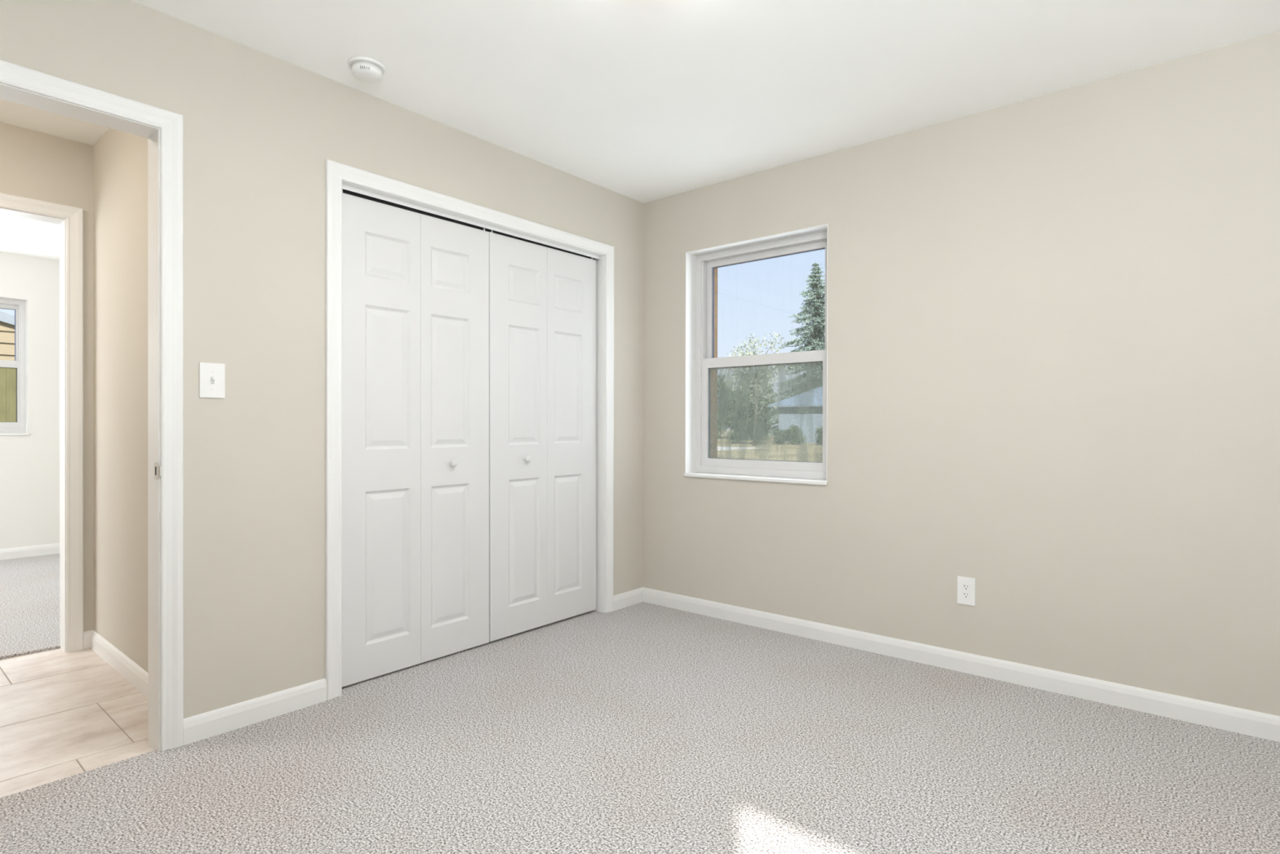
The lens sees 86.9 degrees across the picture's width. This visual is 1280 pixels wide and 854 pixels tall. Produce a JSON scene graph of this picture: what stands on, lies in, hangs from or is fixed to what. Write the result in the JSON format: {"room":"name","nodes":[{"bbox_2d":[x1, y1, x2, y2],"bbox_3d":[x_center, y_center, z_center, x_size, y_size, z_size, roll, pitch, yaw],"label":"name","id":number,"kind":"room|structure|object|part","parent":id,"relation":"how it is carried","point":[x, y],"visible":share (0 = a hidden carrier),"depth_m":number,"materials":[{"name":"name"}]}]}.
{"room":"empty bedroom","nodes":[
{"label":"empty bedroom","id":0,"kind":"room"},
{"bbox_2d":[0,252,59,549],"bbox_3d":[-5.643,-0.017,4.845,0.220,2.740,4.200,0,0,40],"label":"wall","id":1,"kind":"structure","parent":0,"point":[29,464],"depth_m":5.52,"materials":[{"name":"paint"}]},
{"bbox_2d":[0,296,29,435],"bbox_3d":[-5.309,-0.484,5.202,0.197,1.101,0.882,0,0,40],"label":"window","id":2,"kind":"structure","parent":1,"relation":"in","point":[20,306],"depth_m":5.53,"materials":[{"name":"white plastic"}]},
{"bbox_3d":[-5.365,-0.737,5.247,0.024,0.520,0.830,0,0,40],"label":"sash","id":3,"kind":"part","parent":2,"relation":"part of","materials":[{"name":"white plastic"}]},
{"bbox_3d":[-5.343,-0.261,5.229,0.028,0.557,0.830,0,0,40],"label":"sash","id":4,"kind":"part","parent":2,"relation":"part of","materials":[{"name":"white plastic"}]},
{"bbox_3d":[-5.280,0.057,5.179,0.119,0.018,0.882,0,0,40],"label":"sill","id":5,"kind":"part","parent":2,"relation":"part of","materials":[{"name":"white ceramic"}]},
{"bbox_2d":[0,542,59,559],"bbox_3d":[-5.524,1.011,4.812,0.014,0.085,3.900,0,0,40],"label":"baseboard","id":6,"kind":"structure","parent":1,"relation":"attached to","point":[50,548],"depth_m":5.49,"materials":[{"name":"white wood"}]},
{"bbox_2d":[0,122,93,631],"bbox_3d":[-3.023,-0.129,2.978,0.115,2.490,3.700,0,0,40],"label":"wall","id":7,"kind":"structure","parent":0,"point":[34,165],"depth_m":3.26,"materials":[{"name":"beige paint"}]},
{"bbox_2d":[0,192,83,653],"bbox_3d":[-3.031,0.012,2.969,0.150,2.131,0.896,0,0,40],"label":"door frame","id":8,"kind":"structure","parent":7,"relation":"attached to","point":[69,219],"depth_m":3.24,"materials":[{"name":"white wood"}]},
{"bbox_2d":[93,128,147,671],"bbox_3d":[-2.144,-0.127,2.929,1.525,2.490,0.100,0,0,40],"label":"wall","id":9,"kind":"structure","parent":0,"point":[120,158],"depth_m":3.00,"materials":[{"name":"beige paint"}]},
{"bbox_2d":[83,629,147,697],"bbox_3d":[-2.155,1.038,2.848,1.392,0.085,0.041,0,0,40],"label":"baseboard","id":10,"kind":"structure","parent":9,"relation":"attached to","point":[133,673],"depth_m":2.98,"materials":[{"name":"white wood"}]},
{"bbox_2d":[0,0,644,718],"bbox_3d":[-1.532,-0.124,2.383,0.115,2.490,4.700,0,0,40],"label":"wall","id":11,"kind":"structure","parent":0,"point":[261,129],"depth_m":2.48,"materials":[{"name":"beige paint"}]},
{"bbox_2d":[0,59,183,751],"bbox_3d":[-1.876,0.019,1.973,0.150,2.129,0.896,0,0,40],"label":"door frame","id":12,"kind":"structure","parent":11,"relation":"attached to","point":[163,129],"depth_m":2.24,"materials":[{"name":"white wood"}]},
{"bbox_3d":[-1.597,0.145,2.236,0.051,0.058,0.007,0,0,33],"label":"strike plate","id":13,"kind":"part","parent":12,"relation":"part of","materials":[{"name":"metal"}]},
{"bbox_2d":[199,362,225,398],"bbox_3d":[-1.480,-0.161,2.343,0.016,0.121,0.078,0,0,40],"label":"light switch","id":14,"kind":"object","parent":11,"relation":"attached to","point":[211,375],"visible":1,"depth_m":2.34,"materials":[{"name":"white plastic"}]},
{"bbox_2d":[183,586,643,745],"bbox_3d":[-1.148,1.028,2.748,0.014,0.085,3.650,0,0,40],"label":"baseboard","id":15,"kind":"structure","parent":11,"relation":"attached to","point":[202,726],"depth_m":2.46,"materials":[{"name":"white wood"}]},
{"bbox_2d":[342,188,488,687],"bbox_3d":[-0.982,0.042,3.029,0.066,2.037,0.754,0,0,40],"label":"door","id":16,"kind":"structure","parent":11,"relation":"in","point":[415,286],"depth_m":2.99,"materials":[{"name":"white paint"}]},
{"bbox_3d":[-0.869,0.168,3.140,0.034,0.032,0.032,0,0,40],"label":"knob","id":17,"kind":"part","parent":16,"relation":"part of","materials":[{"name":"white paint"}]},
{"bbox_2d":[324,159,613,700],"bbox_3d":[-0.736,0.011,3.322,0.132,2.116,1.670,0,0,40],"label":"door frame","id":18,"kind":"structure","parent":11,"relation":"attached to","point":[337,174],"depth_m":2.82,"materials":[{"name":"white wood"}]},
{"bbox_2d":[342,184,599,259],"bbox_3d":[-0.743,-0.974,3.326,0.052,0.018,1.532,0,0,40],"label":"door track","id":19,"kind":"object","parent":11,"relation":"attached to","point":[349,190],"visible":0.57,"depth_m":3.16,"materials":[{"name":"metal"}]},
{"bbox_2d":[488,229,595,641],"bbox_3d":[-0.494,0.038,3.611,0.066,2.037,0.754,0,0,40],"label":"door","id":20,"kind":"structure","parent":11,"relation":"in","point":[542,300],"depth_m":3.57,"materials":[{"name":"white paint"}]},
{"bbox_3d":[-0.583,0.164,3.482,0.034,0.032,0.032,0,0,40],"label":"knob","id":21,"kind":"part","parent":20,"relation":"part of","materials":[{"name":"white paint"}]},
{"bbox_2d":[0,553,1279,853],"bbox_3d":[-1.733,1.101,2.357,8.980,0.060,5.000,0,0,40],"label":"floor","id":22,"kind":"structure","parent":0,"point":[642,727],"depth_m":2.18,"materials":[{"name":"carpet"}]},
{"bbox_2d":[0,0,1279,260],"bbox_3d":[-1.751,-1.469,2.359,9.430,0.200,5.385,0,0,40],"label":"ceiling","id":23,"kind":"structure","parent":0,"point":[643,101],"depth_m":2.53,"materials":[{"name":"paint"}]},
{"bbox_2d":[347,56,385,82],"bbox_3d":[-1.035,-1.345,2.561,0.132,0.046,0.132,0,0,40],"label":"smoke detector","id":24,"kind":"object","parent":23,"relation":"attached to","point":[367,69],"visible":1,"depth_m":2.53,"materials":[{"name":"white plastic"}]},
{"bbox_2d":[710,267,717,457],"bbox_3d":[1.817,-0.074,2.958,5.115,3.200,0.100,0,0,40],"label":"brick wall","id":25,"kind":"structure","parent":0,"point":[713,437],"depth_m":4.12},
{"bbox_2d":[642,31,1279,715],"bbox_3d":[1.760,0.007,2.813,4.615,2.740,0.185,0,0,40],"label":"wall","id":26,"kind":"structure","parent":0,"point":[1054,317],"depth_m":2.79,"materials":[{"name":"beige paint"}]},
{"bbox_2d":[684,223,827,484],"bbox_3d":[0.656,-0.364,3.726,0.880,1.306,0.197,0,0,40],"label":"window","id":27,"kind":"structure","parent":26,"relation":"attached to","point":[700,264],"depth_m":3.84,"materials":[{"name":"white plastic"}]},
{"bbox_3d":[0.629,0.280,3.698,0.880,0.018,0.119,0,0,40],"label":"sill","id":28,"kind":"part","parent":27,"relation":"part of","materials":[{"name":"white ceramic"}]},
{"bbox_3d":[0.682,-0.081,3.760,0.810,0.644,0.028,0,0,40],"label":"sash","id":29,"kind":"part","parent":27,"relation":"part of","materials":[{"name":"white plastic"}]},
{"bbox_3d":[0.683,-0.080,3.761,0.726,0.534,0.003,0,0,40],"label":"pane","id":30,"kind":"part","parent":27,"relation":"part of","materials":[{"name":"clear glass"}]},
{"bbox_3d":[0.702,-0.660,3.781,0.810,0.638,0.024,0,0,40],"label":"sash","id":31,"kind":"part","parent":27,"relation":"part of","materials":[{"name":"white plastic"}]},
{"bbox_2d":[643,586,1279,742],"bbox_3d":[1.662,1.034,2.768,4.300,0.085,0.014,0,0,40],"label":"baseboard","id":32,"kind":"structure","parent":26,"relation":"attached to","point":[1238,720],"depth_m":2.86,"materials":[{"name":"white wood"}]},
{"bbox_2d":[957,575,975,605],"bbox_3d":[1.431,0.719,2.965,0.073,0.121,0.007,0,0,40],"label":"power outlet","id":33,"kind":"object","parent":26,"relation":"attached to","point":[966,585],"visible":1,"depth_m":2.96,"materials":[{"name":"white plastic"}]},
{"label":"outside","id":34,"kind":"structure","parent":0,"visible":0},
{"bbox_2d":[717,430,822,475],"bbox_3d":[8.466,1.464,68.797,210.000,0.300,230.000,0,0,40],"label":"ground","id":35,"kind":"structure","parent":34,"point":[792,450],"depth_m":39.49,"materials":[{"name":"green plant"}]},
{"bbox_2d":[0,311,14,360],"bbox_3d":[-13.017,-0.502,8.145,7.270,3.955,9.800,0,0,40],"label":"house","id":36,"kind":"structure","parent":35,"relation":"on","point":[6,320],"depth_m":8.55,"materials":[{"name":"beige"}]},
{"bbox_2d":[0,368,16,422],"bbox_3d":[-7.778,0.413,6.122,0.110,2.162,5.818,0,0,40],"label":"fence","id":37,"kind":"object","parent":35,"relation":"on","point":[7,375],"visible":0.02,"depth_m":7.24,"materials":[{"name":"yellow wood"}]},
{"bbox_2d":[717,426,723,441],"bbox_3d":[5.675,0.490,56.800,2.464,1.746,3.116,0,0,0],"label":"shrub","id":38,"kind":"object","parent":35,"relation":"on","point":[718,434],"visible":0.02,"depth_m":56.19,"materials":[{"name":"green plant"}]},
{"bbox_2d":[717,373,747,438],"bbox_3d":[9.191,-2.343,77.208,6.198,7.302,6.131,0,0,40],"label":"tree","id":39,"kind":"object","parent":35,"relation":"on","point":[720,381],"visible":0.15,"depth_m":75.95,"materials":[{"name":"green plant"}]},
{"bbox_2d":[726,421,754,443],"bbox_3d":[8.788,0.451,55.266,3.151,1.846,2.976,0,0,40],"label":"shrub","id":40,"kind":"object","parent":35,"relation":"on","point":[736,430],"visible":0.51,"depth_m":55.02,"materials":[{"name":"green plant"}]},
{"bbox_2d":[725,379,774,439],"bbox_3d":[11.210,-1.710,68.392,4.903,6.293,6.434,0,0,-11],"label":"tree","id":41,"kind":"object","parent":35,"relation":"on","point":[765,415],"visible":0.37,"depth_m":66.83,"materials":[{"name":"green plant"}]},
{"bbox_2d":[733,368,777,428],"bbox_3d":[16.229,-3.506,92.207,7.143,9.572,7.429,0,0,40],"label":"tree","id":42,"kind":"object","parent":35,"relation":"on","point":[774,400],"visible":0.07,"depth_m":91.21,"materials":[{"name":"green plant"}]},
{"bbox_2d":[722,331,792,445],"bbox_3d":[8.224,-2.688,49.548,5.465,8.148,3.876,0,0,40],"label":"sparse tree","id":43,"kind":"object","parent":35,"relation":"on","point":[750,353],"visible":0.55,"depth_m":49.24,"materials":[{"name":"green plant"}]},
{"bbox_2d":[772,424,807,444],"bbox_3d":[11.702,0.586,52.938,2.724,1.619,2.212,0,0,14],"label":"shrub","id":44,"kind":"object","parent":35,"relation":"on","point":[792,431],"visible":0.94,"depth_m":52.56,"materials":[{"name":"green plant"}]},
{"bbox_2d":[767,386,822,443],"bbox_3d":[18.644,-1.230,58.972,12.200,5.200,8.400,0,0,40],"label":"neighbor house","id":45,"kind":"structure","parent":35,"relation":"on","point":[790,417],"depth_m":58.28,"materials":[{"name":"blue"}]},
{"bbox_2d":[766,262,825,435],"bbox_3d":[19.071,-8.433,76.037,14.654,19.639,13.378,0,0,33],"label":"conifer tree","id":46,"kind":"object","parent":35,"relation":"on","point":[815,335],"visible":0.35,"depth_m":74.72,"materials":[{"name":"green plant"}]},
{"bbox_2d":[814,424,822,444],"bbox_3d":[14.508,0.592,51.749,2.409,1.634,2.728,0,0,-9],"label":"shrub","id":47,"kind":"object","parent":35,"relation":"on","point":[820,433],"visible":0.09,"depth_m":51.85,"materials":[{"name":"green plant"}]},
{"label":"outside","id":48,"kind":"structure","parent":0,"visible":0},
{"bbox_2d":[717,446,755,450],"bbox_3d":[0.798,1.363,46.853,14.400,0.020,6.500,0,0,40],"label":"driveway","id":49,"kind":"structure","parent":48,"point":[719,447],"depth_m":43.35,"materials":[{"name":"concrete"}]}
]}

